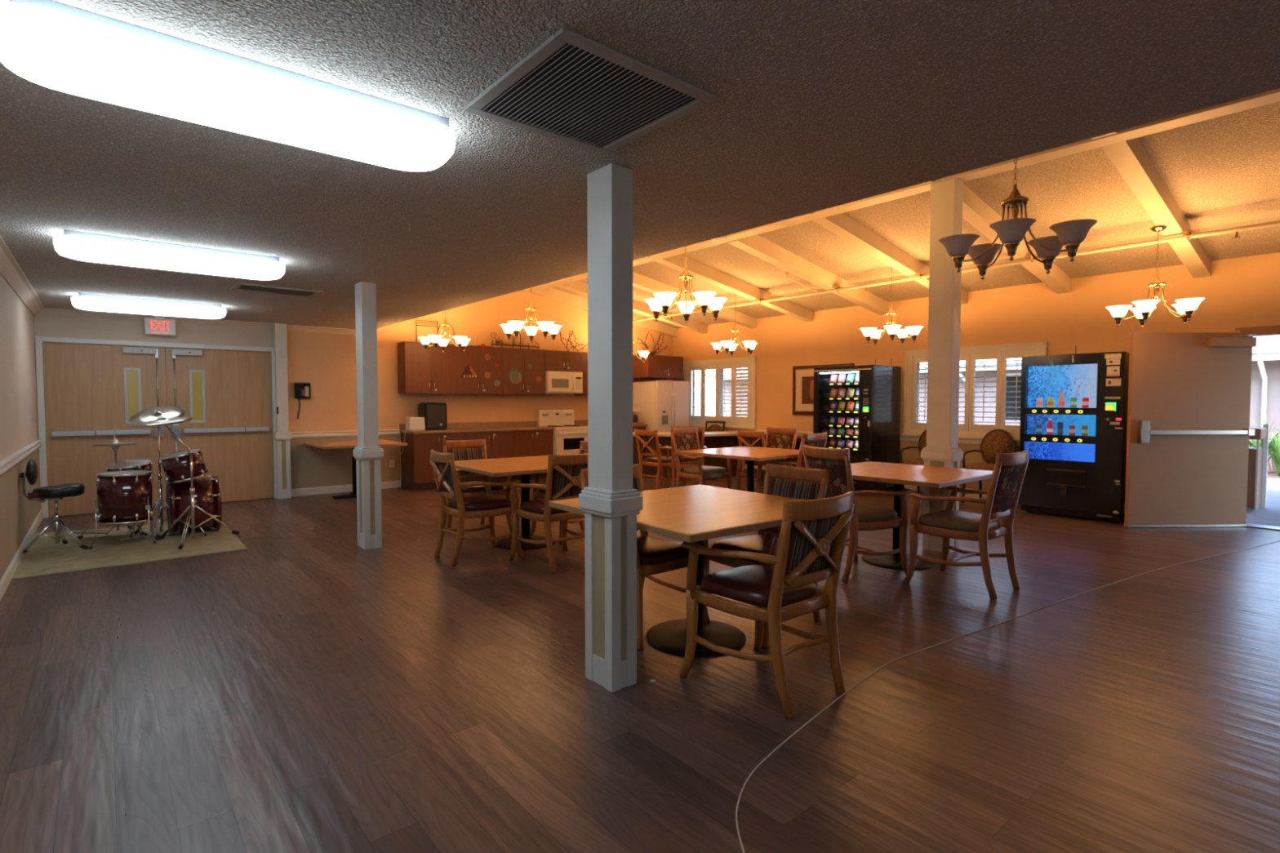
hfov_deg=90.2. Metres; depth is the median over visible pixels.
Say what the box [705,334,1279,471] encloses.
building
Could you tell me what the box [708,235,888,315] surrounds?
beam
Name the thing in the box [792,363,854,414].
framed picture
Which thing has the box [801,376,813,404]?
artwork
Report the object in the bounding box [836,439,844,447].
snack bag
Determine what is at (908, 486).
baseboard
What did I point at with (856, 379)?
snack bag
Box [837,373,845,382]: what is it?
snack bag
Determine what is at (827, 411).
tray
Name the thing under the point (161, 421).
cymbal stand
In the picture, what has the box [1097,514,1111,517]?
vent grille
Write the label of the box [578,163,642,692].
square column
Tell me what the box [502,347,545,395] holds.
upper cabinet
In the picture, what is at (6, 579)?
baseboard
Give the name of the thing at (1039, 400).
drink can
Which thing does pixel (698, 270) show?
beam
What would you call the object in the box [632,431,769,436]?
countertop
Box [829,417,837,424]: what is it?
snack bag
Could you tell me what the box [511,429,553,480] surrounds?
base cabinet
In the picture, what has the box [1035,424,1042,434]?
drink can
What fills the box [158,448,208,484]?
tom drum
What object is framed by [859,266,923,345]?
chandelier
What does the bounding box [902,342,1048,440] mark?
window
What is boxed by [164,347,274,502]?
door
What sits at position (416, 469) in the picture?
base cabinet
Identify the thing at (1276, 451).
leaf plant
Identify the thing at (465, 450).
armchair
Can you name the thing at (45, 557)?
rug
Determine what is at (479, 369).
upper cabinet
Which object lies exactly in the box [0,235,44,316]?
trim
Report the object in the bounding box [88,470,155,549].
floor tom
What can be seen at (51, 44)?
ceiling light
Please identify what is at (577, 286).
ceiling beam
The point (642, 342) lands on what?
vine
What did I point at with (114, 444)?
cymbal
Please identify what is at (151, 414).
cymbal stand
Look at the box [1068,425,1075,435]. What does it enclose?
drink can
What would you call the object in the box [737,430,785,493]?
armchair
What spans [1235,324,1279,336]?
trim
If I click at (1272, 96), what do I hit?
trim
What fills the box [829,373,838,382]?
snack bag
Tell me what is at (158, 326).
exit sign
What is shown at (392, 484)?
baseboard
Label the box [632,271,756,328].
beam
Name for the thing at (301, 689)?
floor
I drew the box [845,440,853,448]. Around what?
snack bag
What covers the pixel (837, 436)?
tray
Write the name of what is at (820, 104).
ceiling
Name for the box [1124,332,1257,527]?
door
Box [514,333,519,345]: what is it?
candle
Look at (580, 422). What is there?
countertop
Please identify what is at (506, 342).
candle
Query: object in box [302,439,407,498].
dining table
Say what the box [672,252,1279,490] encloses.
wall
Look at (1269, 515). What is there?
pavement
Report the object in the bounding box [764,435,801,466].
base cabinet
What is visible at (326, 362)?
wall
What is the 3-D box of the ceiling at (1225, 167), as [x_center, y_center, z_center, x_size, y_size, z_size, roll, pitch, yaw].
[2.651,-2.161,6.677,6.540,0.744,13.520,-2,3,-40]
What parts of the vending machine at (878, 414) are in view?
trim, door frame, selection panel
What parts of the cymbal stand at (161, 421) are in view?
leg, boom arm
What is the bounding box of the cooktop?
[542,425,583,426]
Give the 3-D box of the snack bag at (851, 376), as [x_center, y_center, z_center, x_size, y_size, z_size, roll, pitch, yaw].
[3.175,-0.729,9.618,0.051,0.165,0.141,-2,3,-39]
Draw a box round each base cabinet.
[400,431,466,490]
[465,431,513,482]
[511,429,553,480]
[632,426,645,431]
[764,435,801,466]
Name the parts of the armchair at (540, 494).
leg, seat frame, seat, leg, leg, crest rail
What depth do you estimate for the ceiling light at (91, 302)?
6.69 m
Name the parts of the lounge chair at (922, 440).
armrest, seat, frame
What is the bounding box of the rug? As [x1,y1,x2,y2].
[11,520,248,580]
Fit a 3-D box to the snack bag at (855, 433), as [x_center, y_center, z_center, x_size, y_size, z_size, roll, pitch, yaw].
[3.260,0.091,9.546,0.049,0.114,0.126,-2,3,-39]
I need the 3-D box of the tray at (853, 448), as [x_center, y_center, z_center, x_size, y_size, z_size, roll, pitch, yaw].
[3.204,0.330,9.788,0.315,0.039,0.595,-2,3,-40]
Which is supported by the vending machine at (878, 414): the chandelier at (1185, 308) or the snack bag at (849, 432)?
the snack bag at (849, 432)
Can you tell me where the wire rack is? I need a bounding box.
[415,320,454,342]
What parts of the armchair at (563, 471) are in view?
leg, armrest, seat, seat frame, leg, leg, rail, crest rail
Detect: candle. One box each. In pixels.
[504,337,509,344]
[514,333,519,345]
[521,337,527,346]
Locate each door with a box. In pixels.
[42,342,167,516]
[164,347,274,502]
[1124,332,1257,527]
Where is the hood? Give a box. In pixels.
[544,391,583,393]
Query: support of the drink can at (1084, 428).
in the vending machine at (1077, 475)
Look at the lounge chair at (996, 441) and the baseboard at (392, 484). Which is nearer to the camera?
the lounge chair at (996, 441)
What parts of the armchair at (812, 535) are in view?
leg, armrest, seat, leg, seat frame, armrest, leg, rail, crest rail, leg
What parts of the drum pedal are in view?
footboard, frame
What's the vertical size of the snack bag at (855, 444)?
0.129 m
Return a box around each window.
[683,356,756,428]
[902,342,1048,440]
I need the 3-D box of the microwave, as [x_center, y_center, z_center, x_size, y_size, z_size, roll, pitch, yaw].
[-1.471,-0.806,11.690,0.798,0.398,0.421,-2,3,-40]
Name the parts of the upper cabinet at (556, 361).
door, door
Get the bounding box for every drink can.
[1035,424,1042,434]
[1036,397,1043,407]
[1047,397,1053,407]
[1057,422,1062,435]
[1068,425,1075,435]
[1070,397,1076,407]
[1080,425,1088,435]
[1082,397,1088,408]
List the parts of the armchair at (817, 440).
leg, seat frame, armrest, seat, armrest, leg, crest rail, leg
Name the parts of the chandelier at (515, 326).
lamp shade, lamp shade, arm, arm, lamp shade, arm, arm, lamp shade, lamp shade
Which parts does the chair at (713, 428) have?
crest rail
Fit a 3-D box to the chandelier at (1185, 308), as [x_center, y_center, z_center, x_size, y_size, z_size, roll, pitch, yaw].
[4.929,-1.447,6.094,0.737,0.927,0.752,-2,3,-40]
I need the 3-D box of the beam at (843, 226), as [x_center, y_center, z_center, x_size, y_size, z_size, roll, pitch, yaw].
[2.196,-2.046,7.083,6.320,0.758,0.150,-2,3,-40]
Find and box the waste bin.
[1246,426,1266,511]
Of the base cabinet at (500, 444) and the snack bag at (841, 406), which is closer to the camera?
the snack bag at (841, 406)
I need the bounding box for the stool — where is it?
[20,458,88,553]
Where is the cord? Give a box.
[735,540,1279,852]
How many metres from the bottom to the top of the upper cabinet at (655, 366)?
0.440 m
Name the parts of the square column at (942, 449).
cap moulding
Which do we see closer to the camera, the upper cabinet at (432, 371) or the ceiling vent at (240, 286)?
the ceiling vent at (240, 286)
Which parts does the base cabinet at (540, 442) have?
door, door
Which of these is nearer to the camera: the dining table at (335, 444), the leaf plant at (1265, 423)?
the dining table at (335, 444)
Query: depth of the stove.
11.49 m
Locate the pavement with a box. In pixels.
[1245,477,1279,526]
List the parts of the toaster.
cord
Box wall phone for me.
[294,382,311,418]
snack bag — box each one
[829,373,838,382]
[829,387,837,397]
[829,400,837,410]
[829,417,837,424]
[829,427,836,434]
[829,439,836,446]
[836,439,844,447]
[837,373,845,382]
[837,387,845,397]
[837,400,845,410]
[837,417,844,424]
[837,427,844,435]
[845,387,854,397]
[845,400,854,410]
[845,417,853,425]
[845,428,853,435]
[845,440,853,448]
[846,373,854,382]
[853,387,858,397]
[853,400,858,410]
[853,417,858,425]
[853,428,857,435]
[853,440,857,448]
[854,373,858,382]
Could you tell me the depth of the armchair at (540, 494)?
6.42 m
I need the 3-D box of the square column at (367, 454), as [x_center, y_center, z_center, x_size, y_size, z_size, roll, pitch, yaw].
[-2.521,-0.095,5.902,0.199,2.430,0.259,-2,3,-40]
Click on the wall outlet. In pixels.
(391, 462)
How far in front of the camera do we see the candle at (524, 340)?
11.22 m
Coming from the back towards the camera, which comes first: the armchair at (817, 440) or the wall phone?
the wall phone
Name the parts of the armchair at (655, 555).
leg, crest rail, leg, leg, seat, seat frame, leg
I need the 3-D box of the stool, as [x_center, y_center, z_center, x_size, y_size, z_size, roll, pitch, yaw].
[-5.316,0.700,5.776,0.472,0.831,0.459,-2,3,-40]
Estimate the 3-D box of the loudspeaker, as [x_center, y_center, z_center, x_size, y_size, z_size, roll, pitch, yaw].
[-3.287,-0.165,10.114,0.370,0.440,0.295,-2,3,-40]
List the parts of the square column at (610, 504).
cap moulding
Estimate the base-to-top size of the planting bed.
0.105 m
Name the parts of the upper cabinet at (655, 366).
door, door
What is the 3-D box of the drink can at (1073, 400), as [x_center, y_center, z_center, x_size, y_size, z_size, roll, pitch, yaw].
[4.989,-0.274,7.336,0.064,0.115,0.064,-2,3,-40]
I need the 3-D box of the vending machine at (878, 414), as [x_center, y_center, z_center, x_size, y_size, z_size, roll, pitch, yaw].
[3.341,-0.041,9.869,0.862,2.015,0.985,-2,3,-40]
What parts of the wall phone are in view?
coiled cord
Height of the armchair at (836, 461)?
1.011 m
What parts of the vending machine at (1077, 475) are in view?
backlit panel, backlit panel, backlit panel, pull handle, delivery frame, kick panel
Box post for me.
[1261,424,1269,507]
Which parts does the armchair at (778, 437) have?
leg, seat frame, seat, leg, crest rail, leg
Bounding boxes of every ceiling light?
[0,0,455,171]
[53,229,284,279]
[71,293,226,319]
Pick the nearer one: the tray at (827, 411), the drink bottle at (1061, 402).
the drink bottle at (1061, 402)
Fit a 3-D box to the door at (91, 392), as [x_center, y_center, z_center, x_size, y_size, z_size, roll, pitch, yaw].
[-6.443,0.030,7.740,1.130,2.022,0.106,-2,3,-40]
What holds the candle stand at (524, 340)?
on the upper cabinet at (523, 369)
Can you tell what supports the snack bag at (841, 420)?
on the vending machine at (878, 414)
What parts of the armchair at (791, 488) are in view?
leg, seat frame, seat, leg, leg, crest rail, leg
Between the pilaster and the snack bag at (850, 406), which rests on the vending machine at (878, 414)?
the snack bag at (850, 406)
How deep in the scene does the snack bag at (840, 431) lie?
9.74 m
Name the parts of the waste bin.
post, post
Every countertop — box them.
[399,421,554,434]
[573,419,647,426]
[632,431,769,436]
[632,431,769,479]
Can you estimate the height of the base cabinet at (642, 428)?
0.863 m
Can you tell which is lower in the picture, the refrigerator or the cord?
the cord
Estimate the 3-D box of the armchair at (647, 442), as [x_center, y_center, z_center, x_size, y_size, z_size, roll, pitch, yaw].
[0.298,0.508,9.690,0.660,0.941,0.634,-2,3,-42]
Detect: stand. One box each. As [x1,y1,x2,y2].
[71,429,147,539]
[129,406,185,539]
[132,416,239,549]
[490,332,539,349]
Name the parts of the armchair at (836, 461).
leg, crest rail, leg, leg, seat frame, seat, armrest, leg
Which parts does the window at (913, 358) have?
shutter panel, tilt rod, sash, shutter panel, tilt rod, shutter panel, tilt rod, shutter panel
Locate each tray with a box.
[826,382,858,385]
[826,397,858,399]
[826,410,858,413]
[826,424,858,427]
[826,434,857,438]
[826,445,857,450]
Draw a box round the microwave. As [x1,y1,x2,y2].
[544,370,583,393]
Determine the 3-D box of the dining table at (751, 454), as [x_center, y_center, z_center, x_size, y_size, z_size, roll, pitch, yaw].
[1.300,0.674,7.493,1.260,0.770,1.220,-2,3,-41]
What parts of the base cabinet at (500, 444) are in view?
door, door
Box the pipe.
[632,220,1279,322]
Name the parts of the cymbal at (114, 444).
leg, leg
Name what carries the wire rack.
on the upper cabinet at (432, 371)
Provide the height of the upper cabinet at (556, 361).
0.365 m
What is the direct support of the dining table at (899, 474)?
on the floor
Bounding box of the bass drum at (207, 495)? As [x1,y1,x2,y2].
[165,475,222,535]
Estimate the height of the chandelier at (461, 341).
1.099 m
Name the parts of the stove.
control panel, oven door, handle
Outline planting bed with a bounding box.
[1266,471,1279,478]
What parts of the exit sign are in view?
stem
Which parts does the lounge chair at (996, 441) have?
leg, armrest, leg, seat, frame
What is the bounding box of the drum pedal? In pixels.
[120,501,168,540]
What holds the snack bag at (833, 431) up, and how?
on the vending machine at (878, 414)
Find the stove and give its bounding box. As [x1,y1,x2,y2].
[537,409,587,454]
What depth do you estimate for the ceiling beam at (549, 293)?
12.04 m
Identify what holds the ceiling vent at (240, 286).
in the ceiling at (820, 104)
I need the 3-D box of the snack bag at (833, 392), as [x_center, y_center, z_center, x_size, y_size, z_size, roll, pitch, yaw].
[2.990,-0.513,9.846,0.051,0.165,0.141,-2,3,-39]
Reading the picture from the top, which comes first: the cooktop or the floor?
the cooktop
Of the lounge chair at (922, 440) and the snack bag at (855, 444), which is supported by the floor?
the lounge chair at (922, 440)
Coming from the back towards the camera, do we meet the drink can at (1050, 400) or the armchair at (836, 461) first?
the drink can at (1050, 400)
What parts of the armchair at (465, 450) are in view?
leg, crest rail, rail, seat, leg, seat frame, leg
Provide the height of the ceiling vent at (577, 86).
0.014 m
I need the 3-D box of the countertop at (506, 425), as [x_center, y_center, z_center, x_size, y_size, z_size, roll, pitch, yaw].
[-2.647,0.004,10.621,2.492,0.134,0.586,-2,3,-40]
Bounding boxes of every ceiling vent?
[230,282,323,297]
[463,26,717,155]
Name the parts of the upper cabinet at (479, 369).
door, door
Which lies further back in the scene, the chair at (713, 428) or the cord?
the chair at (713, 428)
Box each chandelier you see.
[417,311,471,351]
[500,288,562,342]
[632,340,648,361]
[644,246,727,323]
[711,293,757,355]
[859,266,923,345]
[938,158,1097,279]
[1106,224,1204,327]
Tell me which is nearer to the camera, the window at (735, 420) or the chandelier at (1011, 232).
the chandelier at (1011, 232)
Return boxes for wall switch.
[30,413,32,424]
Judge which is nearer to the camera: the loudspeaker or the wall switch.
the wall switch
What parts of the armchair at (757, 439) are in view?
leg, crest rail, leg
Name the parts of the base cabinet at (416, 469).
door, door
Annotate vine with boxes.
[560,330,587,351]
[636,331,667,355]
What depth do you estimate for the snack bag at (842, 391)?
9.72 m
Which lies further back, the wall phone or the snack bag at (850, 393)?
the snack bag at (850, 393)
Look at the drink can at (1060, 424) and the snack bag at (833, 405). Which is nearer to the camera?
the drink can at (1060, 424)
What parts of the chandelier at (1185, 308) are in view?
lamp shade, arm, lamp shade, lamp shade, arm, chain, arm, arm, lamp shade, lamp shade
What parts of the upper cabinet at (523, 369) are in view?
door, door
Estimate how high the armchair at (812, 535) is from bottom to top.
0.941 m
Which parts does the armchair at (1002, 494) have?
leg, leg, armrest, seat, seat frame, armrest, leg, rail, crest rail, leg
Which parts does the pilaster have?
cap moulding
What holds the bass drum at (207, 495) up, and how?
on the rug
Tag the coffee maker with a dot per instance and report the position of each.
(635, 419)
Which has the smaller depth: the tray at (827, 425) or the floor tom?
the floor tom
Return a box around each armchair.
[429,449,524,566]
[442,439,511,535]
[507,453,588,572]
[529,440,587,544]
[580,464,711,649]
[635,429,686,489]
[664,426,706,488]
[671,426,732,488]
[679,491,854,718]
[706,463,828,647]
[736,426,797,492]
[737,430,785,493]
[754,431,827,493]
[803,444,911,583]
[903,449,1029,599]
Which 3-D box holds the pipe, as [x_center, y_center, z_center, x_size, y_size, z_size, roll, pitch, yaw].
[3.652,-1.947,7.529,0.803,0.295,13.320,-2,3,-40]
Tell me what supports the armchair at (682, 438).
on the floor
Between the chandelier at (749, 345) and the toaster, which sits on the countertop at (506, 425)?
the toaster
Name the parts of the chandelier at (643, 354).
lamp shade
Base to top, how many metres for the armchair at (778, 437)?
1.011 m
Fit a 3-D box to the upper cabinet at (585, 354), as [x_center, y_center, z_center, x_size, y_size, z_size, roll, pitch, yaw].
[-0.817,-1.000,12.274,0.838,0.795,0.361,-2,3,-40]
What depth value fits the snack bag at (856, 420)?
9.54 m
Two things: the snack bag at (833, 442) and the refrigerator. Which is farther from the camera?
the refrigerator
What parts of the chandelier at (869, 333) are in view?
lamp shade, lamp shade, arm, arm, chain, lamp shade, lamp shade, arm, lamp shade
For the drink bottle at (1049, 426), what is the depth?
7.50 m
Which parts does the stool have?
knob, backrest, backrest arm, leg, seat, leg, leg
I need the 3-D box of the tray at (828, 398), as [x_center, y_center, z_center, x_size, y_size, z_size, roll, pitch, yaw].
[3.204,-0.427,9.758,0.315,0.039,0.595,-2,3,-40]
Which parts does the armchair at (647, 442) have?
leg, crest rail, rail, seat frame, leg, seat, leg, armrest, leg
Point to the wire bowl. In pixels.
(651, 351)
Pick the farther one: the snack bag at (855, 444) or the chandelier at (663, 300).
the snack bag at (855, 444)
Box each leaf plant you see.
[1248,417,1278,461]
[1248,431,1279,475]
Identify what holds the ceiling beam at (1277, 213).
attached to the ceiling at (1225, 167)
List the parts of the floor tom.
leg, leg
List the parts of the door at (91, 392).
vision glass, vision frame, latch rod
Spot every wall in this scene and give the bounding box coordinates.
[0,275,41,580]
[34,291,672,517]
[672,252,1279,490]
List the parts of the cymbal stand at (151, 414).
leg, leg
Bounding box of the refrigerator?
[632,380,688,431]
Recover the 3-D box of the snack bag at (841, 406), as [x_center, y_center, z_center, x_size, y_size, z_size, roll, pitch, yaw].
[3.079,-0.310,9.748,0.051,0.159,0.133,-2,3,-39]
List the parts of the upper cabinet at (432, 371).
door, door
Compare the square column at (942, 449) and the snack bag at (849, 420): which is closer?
the square column at (942, 449)
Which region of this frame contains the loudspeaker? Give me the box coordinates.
[417,402,447,430]
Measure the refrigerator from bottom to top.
1.740 m
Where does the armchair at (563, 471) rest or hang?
on the floor
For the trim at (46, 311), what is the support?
attached to the wall at (326, 362)
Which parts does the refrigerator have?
freezer door, handle, handle, fridge door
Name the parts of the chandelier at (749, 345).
lamp shade, lamp shade, lamp shade, chain, lamp shade, lamp shade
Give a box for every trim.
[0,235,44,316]
[0,439,41,476]
[35,336,276,518]
[36,307,355,334]
[291,429,399,438]
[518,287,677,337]
[519,88,1279,293]
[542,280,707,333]
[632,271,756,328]
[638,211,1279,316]
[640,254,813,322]
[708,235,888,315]
[755,429,1019,446]
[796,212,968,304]
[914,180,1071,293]
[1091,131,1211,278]
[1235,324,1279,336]
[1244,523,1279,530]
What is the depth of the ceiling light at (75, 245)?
4.36 m
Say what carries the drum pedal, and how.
on the rug
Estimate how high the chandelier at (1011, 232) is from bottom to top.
0.943 m
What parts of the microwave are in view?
door, handle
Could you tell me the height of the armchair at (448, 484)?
0.941 m
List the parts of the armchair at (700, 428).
leg, leg, seat, seat frame, crest rail, leg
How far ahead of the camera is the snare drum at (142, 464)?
6.36 m
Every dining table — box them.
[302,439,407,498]
[454,455,555,550]
[548,484,805,657]
[675,446,799,492]
[850,461,993,569]
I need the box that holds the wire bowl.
[642,348,657,355]
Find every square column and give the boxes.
[352,281,383,549]
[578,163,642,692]
[920,177,963,553]
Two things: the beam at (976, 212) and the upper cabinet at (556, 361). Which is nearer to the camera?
the beam at (976, 212)
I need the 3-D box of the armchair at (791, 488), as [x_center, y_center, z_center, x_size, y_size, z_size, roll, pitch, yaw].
[0.767,0.733,3.899,0.660,0.941,0.634,-2,3,-38]
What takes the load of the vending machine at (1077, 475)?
on the floor
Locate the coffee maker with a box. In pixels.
[632,407,639,424]
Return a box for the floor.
[0,475,1279,852]
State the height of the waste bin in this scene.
1.040 m
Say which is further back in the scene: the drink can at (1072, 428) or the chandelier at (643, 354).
the chandelier at (643, 354)
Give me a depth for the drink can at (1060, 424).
7.42 m
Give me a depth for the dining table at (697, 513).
3.50 m
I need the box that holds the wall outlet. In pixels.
[389,459,394,467]
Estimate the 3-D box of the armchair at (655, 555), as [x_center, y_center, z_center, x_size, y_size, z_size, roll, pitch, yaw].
[0.004,0.735,3.869,0.634,0.941,0.660,-2,3,-40]
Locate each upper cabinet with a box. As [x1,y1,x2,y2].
[397,341,456,394]
[455,344,502,394]
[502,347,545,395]
[545,350,583,372]
[573,352,587,395]
[632,355,683,379]
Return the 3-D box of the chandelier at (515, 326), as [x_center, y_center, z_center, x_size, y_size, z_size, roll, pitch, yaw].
[-1.296,-1.604,7.734,0.726,1.121,0.753,-1,3,-27]
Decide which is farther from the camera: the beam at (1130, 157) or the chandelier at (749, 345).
the chandelier at (749, 345)
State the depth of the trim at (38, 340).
7.54 m
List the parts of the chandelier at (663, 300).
lamp shade, lamp shade, arm, arm, lamp shade, chain, arm, arm, arm, lamp shade, lamp shade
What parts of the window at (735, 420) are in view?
tilt rod, shutter panel, sash, tilt rod, shutter panel, tilt rod, shutter panel, tilt rod, shutter panel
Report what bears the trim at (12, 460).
attached to the wall at (18, 384)
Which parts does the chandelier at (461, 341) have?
lamp shade, lamp shade, lamp shade, lamp shade, lamp shade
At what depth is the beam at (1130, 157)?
5.61 m
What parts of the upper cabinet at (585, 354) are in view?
door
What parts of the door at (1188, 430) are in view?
closer arm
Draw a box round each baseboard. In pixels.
[0,509,42,600]
[291,480,400,496]
[904,484,1018,501]
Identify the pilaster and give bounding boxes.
[273,323,292,498]
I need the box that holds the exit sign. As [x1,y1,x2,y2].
[144,315,175,336]
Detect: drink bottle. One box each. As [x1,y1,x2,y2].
[1046,418,1053,435]
[1057,391,1065,407]
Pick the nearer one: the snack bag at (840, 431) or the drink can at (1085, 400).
the drink can at (1085, 400)
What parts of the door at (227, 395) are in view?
latch rod, vision glass, vision frame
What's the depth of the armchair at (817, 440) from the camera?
7.04 m
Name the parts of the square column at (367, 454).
cap moulding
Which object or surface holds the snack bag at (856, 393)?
on the vending machine at (878, 414)
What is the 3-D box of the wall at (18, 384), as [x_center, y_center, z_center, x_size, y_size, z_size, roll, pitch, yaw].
[-2.735,-0.002,2.235,0.154,2.530,13.540,-2,3,-40]
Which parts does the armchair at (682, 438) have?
leg, crest rail, rail, armrest, leg, leg, seat frame, seat, leg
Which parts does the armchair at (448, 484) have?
leg, crest rail, rail, leg, armrest, seat frame, seat, armrest, leg, leg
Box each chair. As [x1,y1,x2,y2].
[705,421,725,431]
[899,429,926,492]
[961,428,1015,502]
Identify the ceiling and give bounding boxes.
[0,0,1279,328]
[551,101,1279,328]
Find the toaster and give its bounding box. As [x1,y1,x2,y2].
[394,417,425,462]
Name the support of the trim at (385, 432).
attached to the wall at (326, 362)
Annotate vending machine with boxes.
[813,358,901,490]
[1017,346,1129,523]
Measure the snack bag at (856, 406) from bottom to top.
0.159 m
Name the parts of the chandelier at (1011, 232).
lamp shade, arm, lamp shade, arm, lamp shade, arm, chain, arm, lamp shade, arm, lamp shade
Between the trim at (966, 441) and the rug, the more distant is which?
the trim at (966, 441)
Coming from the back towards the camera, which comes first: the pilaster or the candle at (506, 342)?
the candle at (506, 342)
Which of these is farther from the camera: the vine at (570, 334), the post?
the vine at (570, 334)
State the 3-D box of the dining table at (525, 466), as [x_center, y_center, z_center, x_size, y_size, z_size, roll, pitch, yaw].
[-1.093,0.729,6.081,1.220,0.770,1.220,-2,3,-38]
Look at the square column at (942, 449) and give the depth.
5.69 m
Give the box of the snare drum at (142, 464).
[104,457,158,537]
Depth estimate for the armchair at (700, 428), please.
9.14 m
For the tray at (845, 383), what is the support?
on the vending machine at (878, 414)
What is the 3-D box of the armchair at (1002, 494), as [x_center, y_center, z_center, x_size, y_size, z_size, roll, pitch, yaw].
[2.402,0.669,4.658,0.634,1.011,0.676,-2,3,-38]

